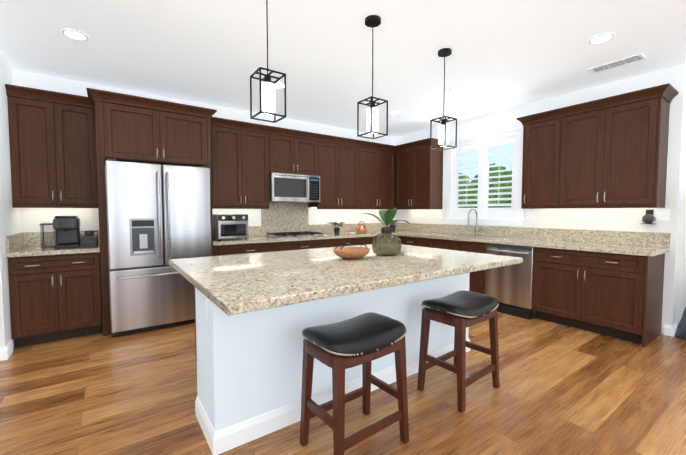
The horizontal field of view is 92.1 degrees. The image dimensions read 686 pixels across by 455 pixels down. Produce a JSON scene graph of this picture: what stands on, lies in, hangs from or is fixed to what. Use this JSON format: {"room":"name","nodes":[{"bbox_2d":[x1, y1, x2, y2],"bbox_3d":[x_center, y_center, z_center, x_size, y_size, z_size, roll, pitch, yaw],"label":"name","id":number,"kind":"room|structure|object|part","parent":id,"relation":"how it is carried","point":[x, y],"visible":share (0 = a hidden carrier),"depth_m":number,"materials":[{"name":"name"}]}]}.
{"room":"kitchen","nodes":[
{"label":"kitchen","id":0,"kind":"room"},
{"bbox_2d":[0,51,19,347],"bbox_3d":[-0.433,-0.049,-0.843,0.160,2.750,10.500,-2,3,-35],"label":"wall","id":1,"kind":"structure","parent":0,"point":[9,219],"depth_m":3.02,"materials":[{"name":"white paint"}]},
{"bbox_2d":[0,340,12,360],"bbox_3d":[-3.043,1.091,2.904,0.175,0.110,0.205,-2,3,-35],"label":"baseboard","id":2,"kind":"structure","parent":1,"relation":"attached to","point":[6,352],"depth_m":2.87,"materials":[{"name":"white"}]},
{"bbox_2d":[13,70,395,318],"bbox_3d":[-1.224,-0.337,5.126,5.790,2.750,0.160,-2,3,-35],"label":"wall","id":3,"kind":"structure","parent":0,"point":[31,219],"depth_m":4.53,"materials":[{"name":"white paint"}]},
{"bbox_2d":[5,84,97,207],"bbox_3d":[-3.015,-0.788,3.489,0.675,1.162,0.392,-2,3,-35],"label":"upper cabinet","id":4,"kind":"object","parent":3,"relation":"attached to","point":[53,154],"visible":0.94,"depth_m":3.36,"materials":[{"name":"brown wood"}]},
{"bbox_2d":[49,213,57,222],"bbox_3d":[-3.185,-0.100,3.640,0.072,0.115,0.008,-2,3,-35],"label":"electrical outlet","id":5,"kind":"object","parent":3,"relation":"attached to","point":[52,216],"visible":0.46,"depth_m":3.63,"materials":[{"name":"white plastic"}]},
{"bbox_2d":[211,117,394,208],"bbox_3d":[-0.334,-0.880,5.387,3.679,1.162,0.397,-2,3,-35],"label":"upper cabinet","id":6,"kind":"object","parent":3,"relation":"attached to","point":[247,158],"depth_m":4.94,"materials":[{"name":"brown wood"}]},
{"bbox_2d":[269,173,319,202],"bbox_3d":[-0.781,-0.591,5.051,0.802,0.405,0.451,-2,3,-35],"label":"microwave","id":7,"kind":"object","parent":6,"relation":"attached to","point":[292,188],"visible":1,"depth_m":4.87,"materials":[{"name":"grey metal"}]},
{"bbox_2d":[0,310,685,454],"bbox_3d":[0.377,1.347,-0.015,10.100,0.120,10.800,-2,3,-35],"label":"floor","id":8,"kind":"structure","parent":0,"point":[564,390],"depth_m":2.23,"materials":[{"name":"brown wood"}]},
{"bbox_2d":[8,252,102,347],"bbox_3d":[-2.940,0.685,3.454,0.675,0.870,0.650,-2,3,-35],"label":"base cabinet","id":9,"kind":"object","parent":8,"relation":"on","point":[55,297],"visible":0.98,"depth_m":3.21,"materials":[{"name":"brown wood"}]},
{"bbox_2d":[6,230,99,257],"bbox_3d":[-2.939,0.152,3.429,0.678,0.194,0.652,-2,3,-35],"label":"countertop","id":10,"kind":"structure","parent":9,"relation":"on","point":[23,244],"depth_m":3.30,"materials":[{"name":"stone"}]},
{"bbox_2d":[39,216,79,248],"bbox_3d":[-2.922,0.042,3.426,0.307,0.325,0.313,-2,3,-35],"label":"coffee maker","id":11,"kind":"object","parent":10,"relation":"on","point":[66,230],"visible":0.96,"depth_m":3.40,"materials":[{"name":"black plastic"}]},
{"bbox_2d":[80,87,216,336],"bbox_3d":[-2.235,-0.144,3.874,1.327,2.485,0.717,-2,3,-35],"label":"tall cabinet","id":12,"kind":"object","parent":8,"relation":"on","point":[133,128],"depth_m":3.52,"materials":[{"name":"brown wood"}]},
{"bbox_3d":[-2.728,0.116,3.561,0.146,0.165,0.324,-2,3,-35],"label":"pod drawer","id":13,"kind":"part","parent":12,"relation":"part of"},
{"bbox_2d":[105,158,211,336],"bbox_3d":[-2.134,0.196,3.857,0.981,1.808,0.836,-2,3,-35],"label":"refrigerator","id":14,"kind":"object","parent":8,"relation":"on","point":[158,217],"visible":0.85,"depth_m":3.50,"materials":[{"name":"grey metal"}]},
{"bbox_2d":[213,242,280,255],"bbox_3d":[-1.383,0.630,4.579,0.785,0.870,0.617,-2,3,-35],"label":"base cabinet","id":15,"kind":"object","parent":8,"relation":"on","point":[219,250],"depth_m":4.28,"materials":[{"name":"brown wood"}]},
{"bbox_2d":[213,202,392,245],"bbox_3d":[-0.532,-0.111,5.118,3.000,0.557,0.667,-2,3,-35],"label":"countertop","id":16,"kind":"structure","parent":15,"relation":"on","point":[276,217],"depth_m":5.21,"materials":[{"name":"stone"}]},
{"bbox_2d":[212,214,247,240],"bbox_3d":[-1.513,-0.011,4.425,0.400,0.335,0.413,-2,3,-35],"label":"toaster oven","id":17,"kind":"object","parent":16,"relation":"on","point":[229,226],"visible":0.92,"depth_m":4.28,"materials":[{"name":"silver metal"}]},
{"bbox_2d":[266,231,324,237],"bbox_3d":[-0.718,0.105,4.995,0.750,0.048,0.505,-2,3,-35],"label":"gas cooktop","id":18,"kind":"object","parent":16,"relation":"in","point":[295,234],"visible":1,"depth_m":4.91,"materials":[{"name":"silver metal"}]},
{"bbox_2d":[327,222,345,233],"bbox_3d":[-0.083,0.006,5.488,0.314,0.200,0.355,-2,3,-35],"label":"plant","id":19,"kind":"object","parent":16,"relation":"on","point":[336,230],"visible":1,"depth_m":5.49,"materials":[{"name":"green plant"}]},
{"bbox_2d":[355,221,366,232],"bbox_3d":[0.307,-0.010,5.801,0.231,0.201,0.178,-2,3,-35],"label":"copper kettle","id":20,"kind":"object","parent":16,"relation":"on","point":[361,228],"visible":1,"depth_m":5.75,"materials":[{"name":"brown metal"}]},
{"bbox_2d":[281,239,328,250],"bbox_3d":[-0.733,0.608,5.040,0.810,0.870,0.617,-2,3,-35],"label":"base cabinet","id":21,"kind":"object","parent":8,"relation":"on","point":[324,243],"depth_m":4.77,"materials":[{"name":"brown wood"}]},
{"bbox_2d":[169,244,522,454],"bbox_3d":[0.047,0.702,2.636,2.335,0.914,1.550,-2,3,-35],"label":"kitchen island","id":22,"kind":"object","parent":8,"relation":"on","point":[256,314],"visible":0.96,"depth_m":1.98,"materials":[{"name":"white paint"}]},
{"bbox_2d":[333,242,369,258],"bbox_3d":[0.067,0.181,2.631,0.300,0.124,0.300,-2,3,-35],"label":"bowl","id":23,"kind":"object","parent":22,"relation":"on","point":[351,252],"visible":1,"depth_m":2.55,"materials":[{"name":"orange metal"}]},
{"bbox_2d":[363,209,409,255],"bbox_3d":[0.372,0.036,2.858,0.436,0.392,0.353,-2,3,-35],"label":"glass vase","id":24,"kind":"object","parent":22,"relation":"on","point":[386,242],"visible":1,"depth_m":2.77,"materials":[{"name":"green glass"}]},
{"bbox_2d":[329,237,368,246],"bbox_3d":[-0.074,0.586,5.507,0.805,0.870,0.617,-2,3,-35],"label":"base cabinet","id":25,"kind":"object","parent":8,"relation":"on","point":[364,240],"depth_m":5.23,"materials":[{"name":"brown wood"}]},
{"bbox_2d":[300,312,408,454],"bbox_3d":[0.065,0.863,1.827,0.535,0.670,0.378,-2,3,-35],"label":"stool","id":26,"kind":"object","parent":8,"relation":"on","point":[365,340],"visible":1,"depth_m":1.75,"materials":[{"name":"brown wood"}]},
{"bbox_2d":[369,236,375,243],"bbox_3d":[0.489,0.566,5.907,0.576,0.870,0.617,-2,3,-35],"label":"base cabinet","id":27,"kind":"object","parent":8,"relation":"on","point":[370,238],"depth_m":5.50,"materials":[{"name":"brown wood"}]},
{"bbox_2d":[398,236,425,246],"bbox_3d":[1.372,0.576,5.700,0.617,0.870,0.736,-2,3,-35],"label":"base cabinet","id":28,"kind":"object","parent":8,"relation":"on","point":[405,240],"depth_m":5.46,"materials":[{"name":"brown wood"}]},
{"bbox_2d":[426,238,484,293],"bbox_3d":[1.866,0.610,5.005,0.617,0.870,0.970,-2,3,-35],"label":"base cabinet","id":29,"kind":"object","parent":8,"relation":"on","point":[476,281],"depth_m":4.61,"materials":[{"name":"brown wood"}]},
{"bbox_2d":[417,290,499,412],"bbox_3d":[0.842,0.836,2.391,0.525,0.670,0.366,-2,4,-39],"label":"stool","id":30,"kind":"object","parent":8,"relation":"on","point":[460,311],"visible":1,"depth_m":2.29,"materials":[{"name":"brown wood"}]},
{"bbox_2d":[484,243,533,319],"bbox_3d":[2.301,0.643,4.343,0.676,0.867,0.605,-2,3,-35],"label":"dishwasher","id":31,"kind":"object","parent":8,"relation":"on","point":[509,288],"visible":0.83,"depth_m":4.11,"materials":[{"name":"grey metal"}]},
{"bbox_2d":[532,247,664,347],"bbox_3d":[2.785,0.673,3.684,0.650,0.870,1.020,-2,3,-35],"label":"base cabinet","id":32,"kind":"object","parent":8,"relation":"on","point":[619,296],"visible":1,"depth_m":3.41,"materials":[{"name":"brown wood"}]},
{"bbox_2d":[393,209,670,256],"bbox_3d":[1.932,0.053,4.833,0.678,0.662,3.997,-2,3,-35],"label":"countertop","id":33,"kind":"structure","parent":32,"relation":"on","point":[650,244],"depth_m":4.12,"materials":[{"name":"stone"}]},
{"bbox_2d":[390,220,395,231],"bbox_3d":[0.904,-0.032,6.133,0.324,0.213,0.320,-2,3,-35],"label":"potted plant","id":34,"kind":"object","parent":33,"relation":"on","point":[393,226],"visible":0.5,"depth_m":6.08,"materials":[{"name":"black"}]},
{"bbox_2d":[467,208,482,235],"bbox_3d":[2.001,-0.079,5.004,0.256,0.417,0.134,-2,3,-35],"label":"faucet","id":35,"kind":"object","parent":33,"relation":"on","point":[478,229],"depth_m":5.08,"materials":[{"name":"silver metal"}]},
{"bbox_2d":[675,307,685,339],"bbox_3d":[3.520,0.754,3.253,0.215,0.750,0.348,-2,3,-35],"label":"cloth bag","id":36,"kind":"object","parent":8,"relation":"on","point":[680,332],"visible":1,"depth_m":3.35,"materials":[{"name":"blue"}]},
{"bbox_2d":[0,0,685,137],"bbox_3d":[0.377,-1.519,-0.153,10.100,0.120,10.800,-2,3,-35],"label":"ceiling","id":37,"kind":"structure","parent":0,"point":[506,54],"depth_m":2.99,"materials":[{"name":"white paint"}]},
{"bbox_2d":[61,29,88,40],"bbox_3d":[-2.217,-1.592,2.739,0.184,0.010,0.184,-2,3,-35],"label":"recessed light","id":38,"kind":"object","parent":37,"relation":"in","point":[74,35],"visible":1,"depth_m":2.73,"materials":[{"name":"white plastic"}]},
{"bbox_2d":[250,0,285,122],"bbox_3d":[-0.469,-1.125,2.052,0.169,0.879,0.169,-2,3,-35],"label":"pendant light","id":39,"kind":"object","parent":37,"relation":"hanging from","point":[267,90],"visible":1,"depth_m":2.04,"materials":[{"name":"black metal"}]},
{"bbox_2d":[275,82,283,88],"bbox_3d":[-0.748,-1.644,3.830,0.184,0.010,0.184,-2,3,-35],"label":"recessed light","id":40,"kind":"object","parent":37,"relation":"in","point":[279,85],"visible":0.65,"depth_m":3.83,"materials":[{"name":"white"}]},
{"bbox_2d":[357,15,387,138],"bbox_3d":[0.228,-1.148,2.546,0.169,0.879,0.169,-2,3,-35],"label":"pendant light","id":41,"kind":"object","parent":37,"relation":"hanging from","point":[372,21],"visible":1,"depth_m":2.53,"materials":[{"name":"black metal"}]},
{"bbox_2d":[388,111,399,114],"bbox_3d":[0.762,-1.697,4.914,0.184,0.010,0.184,-2,3,-35],"label":"recessed light","id":42,"kind":"object","parent":37,"relation":"in","point":[394,113],"visible":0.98,"depth_m":4.91,"materials":[{"name":"white"}]},
{"bbox_2d":[430,48,456,150],"bbox_3d":[0.929,-1.172,3.044,0.169,0.879,0.169,-2,3,-35],"label":"pendant light","id":43,"kind":"object","parent":37,"relation":"hanging from","point":[443,130],"visible":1,"depth_m":3.03,"materials":[{"name":"black metal"}]},
{"bbox_2d":[450,85,465,90],"bbox_3d":[1.361,-1.649,3.917,0.184,0.010,0.184,-2,3,-35],"label":"recessed light","id":44,"kind":"object","parent":37,"relation":"in","point":[458,87],"visible":1,"depth_m":3.91,"materials":[{"name":"white"}]},
{"bbox_2d":[588,33,614,44],"bbox_3d":[2.182,-1.594,2.796,0.184,0.010,0.184,-2,3,-35],"label":"recessed light","id":45,"kind":"object","parent":37,"relation":"in","point":[601,38],"visible":1,"depth_m":2.79,"materials":[{"name":"white plastic"}]},
{"bbox_2d":[588,53,645,72],"bbox_3d":[2.700,-1.615,3.275,0.160,0.016,0.420,-2,3,-35],"label":"ceiling vent","id":46,"kind":"object","parent":37,"relation":"in","point":[620,62],"visible":1,"depth_m":3.25,"materials":[{"name":"white metal"}]},
{"bbox_2d":[395,64,685,333],"bbox_3d":[2.288,-0.333,5.042,0.160,2.750,4.045,-2,3,-35],"label":"wall","id":47,"kind":"structure","parent":0,"point":[627,219],"depth_m":3.76,"materials":[{"name":"white paint"}]},
{"bbox_2d":[395,138,443,208],"bbox_3d":[1.355,-0.902,5.847,0.392,1.162,0.810,-2,3,-35],"label":"upper cabinet","id":48,"kind":"object","parent":47,"relation":"attached to","point":[418,167],"depth_m":5.69,"materials":[{"name":"brown wood"}]},
{"bbox_2d":[445,121,524,226],"bbox_3d":[2.191,-0.775,5.120,0.193,1.475,1.300,-2,3,-35],"label":"window","id":49,"kind":"structure","parent":47,"relation":"in","point":[496,130],"depth_m":4.99,"materials":[{"name":"white wood"}]},
{"bbox_2d":[452,133,518,215],"bbox_3d":[2.164,-0.762,5.102,0.078,1.160,1.070,-2,3,-35],"label":"window shutters","id":50,"kind":"object","parent":49,"relation":"attached to","point":[483,188],"visible":1,"depth_m":5.06,"materials":[{"name":"white wood"}]},
{"bbox_2d":[527,212,531,220],"bbox_3d":[2.554,-0.153,4.530,0.008,0.115,0.072,-2,3,-35],"label":"electrical outlet","id":51,"kind":"object","parent":47,"relation":"attached to","point":[529,216],"visible":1,"depth_m":4.53,"materials":[{"name":"white plastic"}]},
{"bbox_2d":[520,108,559,206],"bbox_3d":[2.574,-0.837,4.184,0.332,1.130,0.433,-2,3,-35],"label":"upper cabinet","id":52,"kind":"object","parent":47,"relation":"attached to","point":[541,131],"depth_m":4.09,"materials":[{"name":"brown wood"}]},
{"bbox_2d":[606,214,613,223],"bbox_3d":[3.069,-0.098,3.807,0.008,0.115,0.072,-2,3,-35],"label":"electrical outlet","id":53,"kind":"object","parent":47,"relation":"attached to","point":[609,218],"visible":1,"depth_m":3.80,"materials":[{"name":"white plastic"}]},
{"bbox_2d":[556,84,671,206],"bbox_3d":[2.950,-0.812,3.655,0.332,1.130,0.867,-2,3,-35],"label":"upper cabinet","id":54,"kind":"object","parent":47,"relation":"attached to","point":[610,152],"depth_m":3.48,"materials":[{"name":"brown wood"}]},
{"bbox_2d":[641,210,655,223],"bbox_3d":[3.226,-0.112,3.490,0.105,0.152,0.107,-2,3,-35],"label":"speaker","id":55,"kind":"object","parent":47,"relation":"attached to","point":[648,218],"visible":1,"depth_m":3.47},
{"bbox_2d":[654,209,669,220],"bbox_3d":[3.323,-0.131,3.445,0.008,0.115,0.120,-2,3,-35],"label":"light switch","id":56,"kind":"object","parent":47,"relation":"attached to","point":[661,214],"visible":0.88,"depth_m":3.44,"materials":[{"name":"white plastic"}]},
{"bbox_2d":[663,323,677,336],"bbox_3d":[5.263,1.188,0.882,0.145,0.110,6.415,-2,3,-35],"label":"baseboard","id":57,"kind":"structure","parent":47,"relation":"attached to","point":[669,330],"depth_m":3.42,"materials":[{"name":"white"}]},
{"bbox_2d":[675,115,685,324],"bbox_3d":[5.434,-0.131,0.842,0.160,2.750,6.455,-2,3,-35],"label":"wall","id":58,"kind":"structure","parent":0,"point":[681,295],"depth_m":3.42,"materials":[{"name":"white paint"}]},
{"label":"outside","id":59,"kind":"structure","parent":0,"visible":0},
{"bbox_2d":[458,144,512,213],"bbox_3d":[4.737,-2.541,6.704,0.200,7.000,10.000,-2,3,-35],"label":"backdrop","id":60,"kind":"structure","parent":59,"point":[510,149],"depth_m":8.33,"materials":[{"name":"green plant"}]}
]}

